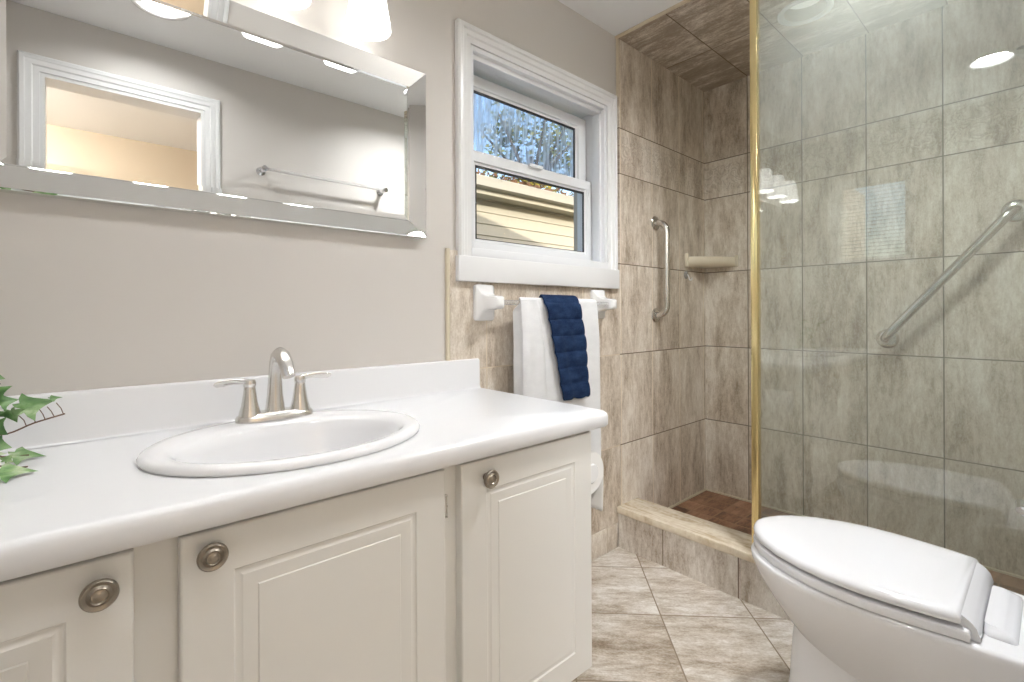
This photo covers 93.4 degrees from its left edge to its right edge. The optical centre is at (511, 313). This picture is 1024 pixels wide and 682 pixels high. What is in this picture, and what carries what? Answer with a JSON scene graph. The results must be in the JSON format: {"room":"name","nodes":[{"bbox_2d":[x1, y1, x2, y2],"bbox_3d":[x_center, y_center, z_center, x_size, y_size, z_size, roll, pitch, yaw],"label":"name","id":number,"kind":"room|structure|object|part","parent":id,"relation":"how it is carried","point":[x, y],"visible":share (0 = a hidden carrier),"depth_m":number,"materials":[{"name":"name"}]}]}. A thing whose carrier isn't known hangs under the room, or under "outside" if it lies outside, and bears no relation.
{"room":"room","nodes":[
{"label":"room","id":0,"kind":"room"},
{"bbox_2d":[0,0,615,395],"bbox_3d":[-0.079,-0.115,1.722,3.110,2.370,0.120,0,0,-42],"label":"wall","id":1,"kind":"structure","parent":0,"point":[93,295],"depth_m":1.16,"materials":[{"name":"grey paint"}]},
{"bbox_2d":[0,0,426,238],"bbox_3d":[-0.616,-0.469,1.143,0.936,0.492,0.036,0,0,-42],"label":"wall mirror","id":2,"kind":"object","parent":1,"relation":"attached to","point":[219,108],"visible":1,"depth_m":1.08,"materials":[{"name":"silver mirror"}]},
{"bbox_2d":[0,358,480,452],"bbox_3d":[-0.611,0.199,1.143,1.340,0.096,0.034,0,0,-42],"label":"backsplash","id":3,"kind":"structure","parent":1,"relation":"attached to","point":[103,413],"depth_m":1.06,"materials":[{"name":"white laminate"}]},
{"bbox_2d":[266,0,310,9],"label":"vanity light","id":4,"kind":"object","parent":1,"relation":"attached to","point":[286,4],"depth_m":1.18,"materials":[{"name":"white glass"}]},
{"bbox_3d":[-0.532,-0.815,1.129,0.116,0.139,0.116,0,0,-42],"label":"lamp shade","id":5,"kind":"part","parent":4,"relation":"part of","materials":[{"name":"white glass"}]},
{"bbox_2d":[345,0,390,41],"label":"vanity light","id":6,"kind":"object","parent":1,"relation":"attached to","point":[367,20],"depth_m":1.28,"materials":[{"name":"white glass"}]},
{"bbox_3d":[-0.377,-0.816,1.267,0.116,0.139,0.116,0,0,-42],"label":"lamp shade","id":7,"kind":"part","parent":6,"relation":"part of","materials":[{"name":"white glass"}]},
{"bbox_2d":[445,248,449,360],"bbox_3d":[-0.202,0.358,1.526,0.016,1.126,0.016,0,0,-42],"label":"trim","id":8,"kind":"structure","parent":1,"relation":"attached to","point":[447,250],"depth_m":1.52,"materials":[{"name":"beige tile"}]},
{"bbox_2d":[450,250,620,534],"bbox_3d":[0.138,0.356,1.826,0.894,1.117,0.010,0,0,-42],"label":"wainscot tile","id":9,"kind":"structure","parent":1,"relation":"attached to","point":[491,342],"depth_m":1.70,"materials":[{"name":"beige tile"}]},
{"bbox_2d":[473,284,616,320],"bbox_3d":[0.159,-0.037,1.777,0.682,0.120,0.094,0,0,-42],"label":"towel bar","id":10,"kind":"object","parent":9,"relation":"attached to","point":[485,302],"visible":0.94,"depth_m":1.58,"materials":[{"name":"white ceramic"}]},
{"bbox_3d":[-0.066,-0.036,1.577,0.080,0.120,0.094,0,0,-42],"label":"post","id":11,"kind":"part","parent":10,"relation":"part of","materials":[{"name":"white ceramic"}]},
{"bbox_3d":[0.174,-0.037,1.760,0.566,0.017,0.017,0,0,-42],"label":"rod","id":12,"kind":"part","parent":10,"relation":"part of","materials":[{"name":"white plastic"}]},
{"bbox_2d":[513,297,600,456],"bbox_3d":[0.182,0.254,1.751,0.420,0.618,0.066,0,0,-41],"label":"bath towel","id":13,"kind":"object","parent":10,"relation":"hanging from","point":[535,364],"visible":0.44,"depth_m":1.66,"materials":[{"name":"white fabric"}]},
{"bbox_2d":[539,294,589,400],"bbox_3d":[0.185,0.123,1.755,0.224,0.382,0.083,0,0,-42],"label":"hand towel","id":14,"kind":"object","parent":13,"relation":"on","point":[568,336],"visible":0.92,"depth_m":1.74,"materials":[{"name":"blue fabric"}]},
{"bbox_3d":[0.384,-0.038,1.977,0.080,0.120,0.094,0,0,-42],"label":"post","id":15,"kind":"part","parent":10,"relation":"part of","materials":[{"name":"white ceramic"}]},
{"bbox_2d":[455,18,619,288],"bbox_3d":[0.089,-0.524,1.872,0.848,0.839,0.178,0,0,-42],"label":"window","id":16,"kind":"structure","parent":1,"relation":"in","point":[488,66],"depth_m":1.84,"materials":[{"name":"white plastic"}]},
{"bbox_3d":[0.053,-0.686,1.910,0.580,0.234,0.004,0,0,-42],"label":"pane","id":17,"kind":"part","parent":16,"relation":"part of","materials":[{"name":"clear glass"}]},
{"bbox_3d":[0.060,-0.694,1.912,0.694,0.318,0.026,0,0,-42],"label":"sash","id":18,"kind":"part","parent":16,"relation":"part of","materials":[{"name":"white plastic"}]},
{"bbox_3d":[0.081,-0.395,1.890,0.694,0.355,0.027,0,0,-42],"label":"sash","id":19,"kind":"part","parent":16,"relation":"part of","materials":[{"name":"white plastic"}]},
{"bbox_3d":[0.086,-0.537,1.882,0.728,0.701,0.160,0,0,-42],"label":"frame","id":20,"kind":"part","parent":16,"relation":"part of","materials":[{"name":"white plastic"}]},
{"bbox_2d":[591,523,617,560],"bbox_3d":[0.182,0.967,1.860,0.736,0.104,0.013,0,0,-42],"label":"baseboard","id":21,"kind":"structure","parent":1,"relation":"attached to","point":[604,541],"depth_m":2.04,"materials":[{"name":"tile"}]},
{"bbox_2d":[616,38,618,96],"bbox_3d":[0.464,-1.085,2.123,0.014,0.265,0.014,0,0,-42],"label":"trim","id":22,"kind":"structure","parent":1,"relation":"attached to","point":[617,39],"depth_m":2.12,"materials":[{"name":"beige tile"}]},
{"bbox_2d":[615,0,691,38],"bbox_3d":[0.932,-1.216,1.589,0.016,0.016,1.430,0,0,-42],"label":"trim","id":23,"kind":"structure","parent":1,"relation":"attached to","point":[683,2],"depth_m":1.98,"materials":[{"name":"beige tile"}]},
{"bbox_2d":[617,39,705,506],"bbox_3d":[0.761,-0.096,2.382,0.778,2.225,0.010,0,0,-42],"label":"shower tile","id":24,"kind":"structure","parent":1,"relation":"attached to","point":[660,114],"depth_m":2.33,"materials":[{"name":"beige tile"}]},
{"bbox_2d":[651,216,669,321],"bbox_3d":[0.711,-0.211,2.280,0.068,0.508,0.076,0,0,-42],"label":"grab bar","id":25,"kind":"object","parent":24,"relation":"attached to","point":[656,315],"visible":1,"depth_m":2.25,"materials":[{"name":"grey metal"}]},
{"bbox_2d":[684,271,692,280],"bbox_3d":[0.914,-0.194,2.486,0.042,0.052,0.037,0,0,-42],"label":"hook","id":26,"kind":"object","parent":24,"relation":"attached to","point":[686,275],"visible":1,"depth_m":2.49,"materials":[{"name":"white plastic"}]},
{"bbox_2d":[574,192,576,250],"bbox_3d":[-0.210,0.151,1.743,8.000,2.940,0.075,0,0,-42],"label":"wall","id":27,"kind":"structure","parent":0,"point":[575,194],"depth_m":2.23,"materials":[{"name":"beige"}]},
{"bbox_2d":[558,0,682,35],"bbox_3d":[0.430,-1.257,1.143,3.110,0.080,1.630,0,0,-42],"label":"ceiling","id":28,"kind":"structure","parent":0,"point":[615,17],"depth_m":1.94,"materials":[{"name":"white paint"}]},
{"bbox_2d":[572,547,793,681],"bbox_3d":[0.457,1.043,1.124,3.110,0.050,1.580,0,0,-42],"label":"floor","id":29,"kind":"structure","parent":0,"point":[652,621],"depth_m":1.54,"materials":[{"name":"tile"}]},
{"bbox_2d":[0,431,591,681],"bbox_3d":[-0.440,0.655,0.948,1.289,0.734,0.523,0,0,-42],"label":"vanity cabinet","id":30,"kind":"object","parent":29,"relation":"on","point":[479,570],"visible":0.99,"depth_m":0.79,"materials":[{"name":"white wood"}]},
{"bbox_3d":[-0.624,0.588,0.480,0.390,0.582,0.020,0,0,-42],"label":"door","id":31,"kind":"part","parent":30,"relation":"part of","materials":[{"name":"white wood"}]},
{"bbox_3d":[-0.489,0.331,0.572,0.037,0.037,0.024,0,0,-42],"label":"knob","id":32,"kind":"part","parent":30,"relation":"part of","materials":[{"name":"grey metal"}]},
{"bbox_3d":[-0.403,0.325,0.648,0.037,0.037,0.024,0,0,-42],"label":"knob","id":33,"kind":"part","parent":30,"relation":"part of","materials":[{"name":"grey metal"}]},
{"bbox_2d":[0,358,607,581],"bbox_3d":[-0.437,0.218,0.965,1.362,0.137,0.532,0,0,-42],"label":"countertop","id":34,"kind":"structure","parent":30,"relation":"on","point":[88,497],"depth_m":0.88,"materials":[{"name":"white laminate"}]},
{"bbox_2d":[0,375,64,482],"bbox_3d":[-0.856,0.153,0.705,0.297,0.192,0.193,0,0,-42],"label":"ivy","id":35,"kind":"object","parent":34,"relation":"on","point":[30,406],"visible":1,"depth_m":0.78,"materials":[{"name":"green plant"}]},
{"bbox_2d":[214,347,330,423],"bbox_3d":[-0.522,0.153,1.070,0.194,0.159,0.152,0,0,-4],"label":"faucet","id":36,"kind":"object","parent":34,"relation":"on","point":[281,365],"visible":1,"depth_m":1.06,"materials":[{"name":"silver metal"}]},
{"bbox_3d":[-0.583,0.179,1.026,0.091,0.083,0.045,0,0,-42],"label":"handle","id":37,"kind":"part","parent":36,"relation":"part of","materials":[{"name":"silver metal"}]},
{"bbox_3d":[-0.527,0.224,1.076,0.160,0.018,0.058,0,0,-42],"label":"plate","id":38,"kind":"part","parent":36,"relation":"part of","materials":[{"name":"silver metal"}]},
{"bbox_3d":[-0.502,0.147,1.047,0.042,0.147,0.127,0,0,-42],"label":"spout","id":39,"kind":"part","parent":36,"relation":"part of","materials":[{"name":"silver metal"}]},
{"bbox_3d":[-0.471,0.179,1.126,0.091,0.083,0.045,0,0,-42],"label":"handle","id":40,"kind":"part","parent":36,"relation":"part of","materials":[{"name":"silver metal"}]},
{"bbox_2d":[136,410,419,476],"bbox_3d":[-0.423,0.314,0.947,0.498,0.165,0.410,0,0,-42],"label":"sink","id":41,"kind":"object","parent":34,"relation":"in","point":[318,438],"visible":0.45,"depth_m":0.97,"materials":[{"name":"white ceramic"}]},
{"bbox_3d":[-0.286,0.587,0.780,0.416,0.582,0.020,0,0,-42],"label":"door","id":42,"kind":"part","parent":30,"relation":"part of","materials":[{"name":"white wood"}]},
{"bbox_3d":[-0.045,0.330,0.966,0.037,0.037,0.024,0,0,-42],"label":"knob","id":43,"kind":"part","parent":30,"relation":"part of","materials":[{"name":"grey metal"}]},
{"bbox_3d":[0.044,0.586,1.074,0.395,0.582,0.020,0,0,-42],"label":"door","id":44,"kind":"part","parent":30,"relation":"part of","materials":[{"name":"white wood"}]},
{"bbox_2d":[591,464,597,483],"bbox_3d":[0.143,0.431,1.339,0.104,0.060,0.166,0,0,-42],"label":"toilet roll holder","id":45,"kind":"object","parent":30,"relation":"attached to","point":[594,469],"visible":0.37,"depth_m":1.30,"materials":[{"name":"white ceramic"}]},
{"bbox_2d":[591,451,603,510],"bbox_3d":[0.179,0.462,1.337,0.113,0.176,0.102,0,0,-42],"label":"toilet roll","id":46,"kind":"object","parent":45,"relation":"on","point":[597,486],"visible":0.27,"depth_m":1.33,"materials":[{"name":"white paper"}]},
{"bbox_2d":[618,513,791,621],"bbox_3d":[0.987,0.941,1.622,0.140,0.149,1.420,0,0,-42],"label":"curb","id":47,"kind":"object","parent":29,"relation":"on","point":[739,578],"visible":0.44,"depth_m":1.83,"materials":[{"name":"tile"}]},
{"bbox_2d":[617,498,754,563],"bbox_3d":[0.986,0.852,1.621,0.156,0.029,1.420,0,0,-42],"label":"threshold","id":48,"kind":"object","parent":47,"relation":"on","point":[736,543],"visible":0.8,"depth_m":1.90,"materials":[{"name":"beige stone"}]},
{"bbox_2d":[750,0,761,542],"bbox_3d":[1.125,-0.186,1.380,0.029,2.046,0.845,0,0,-42],"label":"shower door frame","id":49,"kind":"structure","parent":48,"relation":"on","point":[754,4],"depth_m":1.68,"materials":[{"name":"gold metal"}]},
{"bbox_2d":[751,499,1023,681],"bbox_3d":[0.900,0.640,1.067,0.410,0.752,0.695,0,0,-42],"label":"toilet","id":50,"kind":"object","parent":29,"relation":"on","point":[862,603],"visible":1,"depth_m":1.03,"materials":[{"name":"white ceramic"}]},
{"bbox_3d":[0.817,0.602,1.161,0.358,0.022,0.444,0,0,-42],"label":"seat","id":51,"kind":"part","parent":50,"relation":"part of","materials":[{"name":"white plastic"}]},
{"bbox_3d":[0.813,0.571,1.165,0.356,0.027,0.430,0,0,-42],"label":"lid","id":52,"kind":"part","parent":50,"relation":"part of","materials":[{"name":"white plastic"}]},
{"bbox_3d":[0.921,0.350,0.868,0.085,0.025,0.021,0,0,-45],"label":"flush lever","id":53,"kind":"part","parent":50,"relation":"part of","materials":[{"name":"silver metal"}]},
{"bbox_2d":[685,253,737,268],"bbox_3d":[1.032,-0.275,2.494,0.222,0.070,0.182,0,0,-42],"label":"soap shelf","id":54,"kind":"object","parent":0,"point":[703,262],"visible":1,"depth_m":2.49,"materials":[{"name":"beige ceramic"}]},
{"bbox_2d":[619,0,958,91],"bbox_3d":[1.231,-1.215,1.847,0.778,0.010,1.420,0,0,-42],"label":"shower ceiling","id":55,"kind":"structure","parent":0,"point":[705,43],"depth_m":2.08,"materials":[{"name":"beige tile"}]},
{"bbox_2d":[777,0,833,25],"bbox_3d":[1.171,-1.232,1.928,0.196,0.061,0.196,0,0,-42],"label":"recessed light","id":56,"kind":"object","parent":55,"relation":"attached to","point":[798,12],"visible":0.98,"depth_m":1.97,"materials":[{"name":"white ceramic"}]},
{"bbox_2d":[671,490,1023,594],"bbox_3d":[1.285,0.989,1.887,0.658,0.052,1.420,0,0,-42],"label":"floor","id":57,"kind":"structure","parent":0,"point":[733,513],"depth_m":2.32,"materials":[{"name":"brown tile"}]},
{"bbox_2d":[704,0,1023,576],"bbox_3d":[1.594,-0.122,2.105,0.100,2.370,1.530,0,0,-42],"label":"wall","id":58,"kind":"structure","parent":0,"point":[886,153],"depth_m":2.06,"materials":[{"name":"tile"}]},
{"bbox_2d":[668,488,1023,578],"bbox_3d":[1.288,0.960,1.889,0.651,0.010,1.420,0,0,-42],"label":"trim","id":59,"kind":"structure","parent":58,"relation":"attached to","point":[705,489],"depth_m":2.39,"materials":[{"name":"beige tile"}]},
{"bbox_2d":[876,199,1023,347],"bbox_3d":[1.674,-0.133,1.863,0.101,0.560,0.458,0,0,-42],"label":"grab bar","id":60,"kind":"object","parent":58,"relation":"attached to","point":[1013,211],"visible":1,"depth_m":1.81,"materials":[{"name":"grey metal"}]},
{"bbox_3d":[1.704,-0.100,1.320,0.778,2.225,0.010,0,0,-42],"label":"shower tile","id":61,"kind":"structure","parent":0,"visible":0},
{"bbox_2d":[1014,45,1023,58],"bbox_3d":[1.631,-0.824,1.413,0.084,0.121,0.223,0,0,-42],"label":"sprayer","id":62,"kind":"object","parent":61,"relation":"attached to","point":[1019,51],"visible":1,"depth_m":1.48,"materials":[{"name":"silver metal"}]},
{"label":"outside","id":63,"kind":"structure","parent":0,"visible":0},
{"bbox_3d":[-2.067,1.654,9.862,22.000,0.050,14.500,0,0,-42],"label":"ground","id":64,"kind":"structure","parent":63,"visible":0},
{"bbox_2d":[476,174,573,249],"bbox_3d":[0.650,0.067,7.550,13.400,3.100,3.575,0,0,-42],"label":"house","id":65,"kind":"structure","parent":64,"relation":"on","point":[507,211],"depth_m":5.00,"materials":[{"name":"beige plastic"}]},
{"bbox_2d":[476,169,573,196],"bbox_3d":[1.048,-1.284,5.600,6.023,0.115,0.169,0,0,-42],"label":"leaf litter","id":66,"kind":"object","parent":65,"relation":"on","point":[478,172],"visible":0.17,"depth_m":4.73,"materials":[{"name":"brown plant"}]},
{"bbox_2d":[476,101,573,194],"bbox_3d":[0.761,-1.890,12.095,3.293,7.017,3.657,0,0,10],"label":"tree","id":67,"kind":"object","parent":64,"relation":"on","point":[511,134],"visible":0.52,"depth_m":11.77,"materials":[{"name":"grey plant"}]}
]}

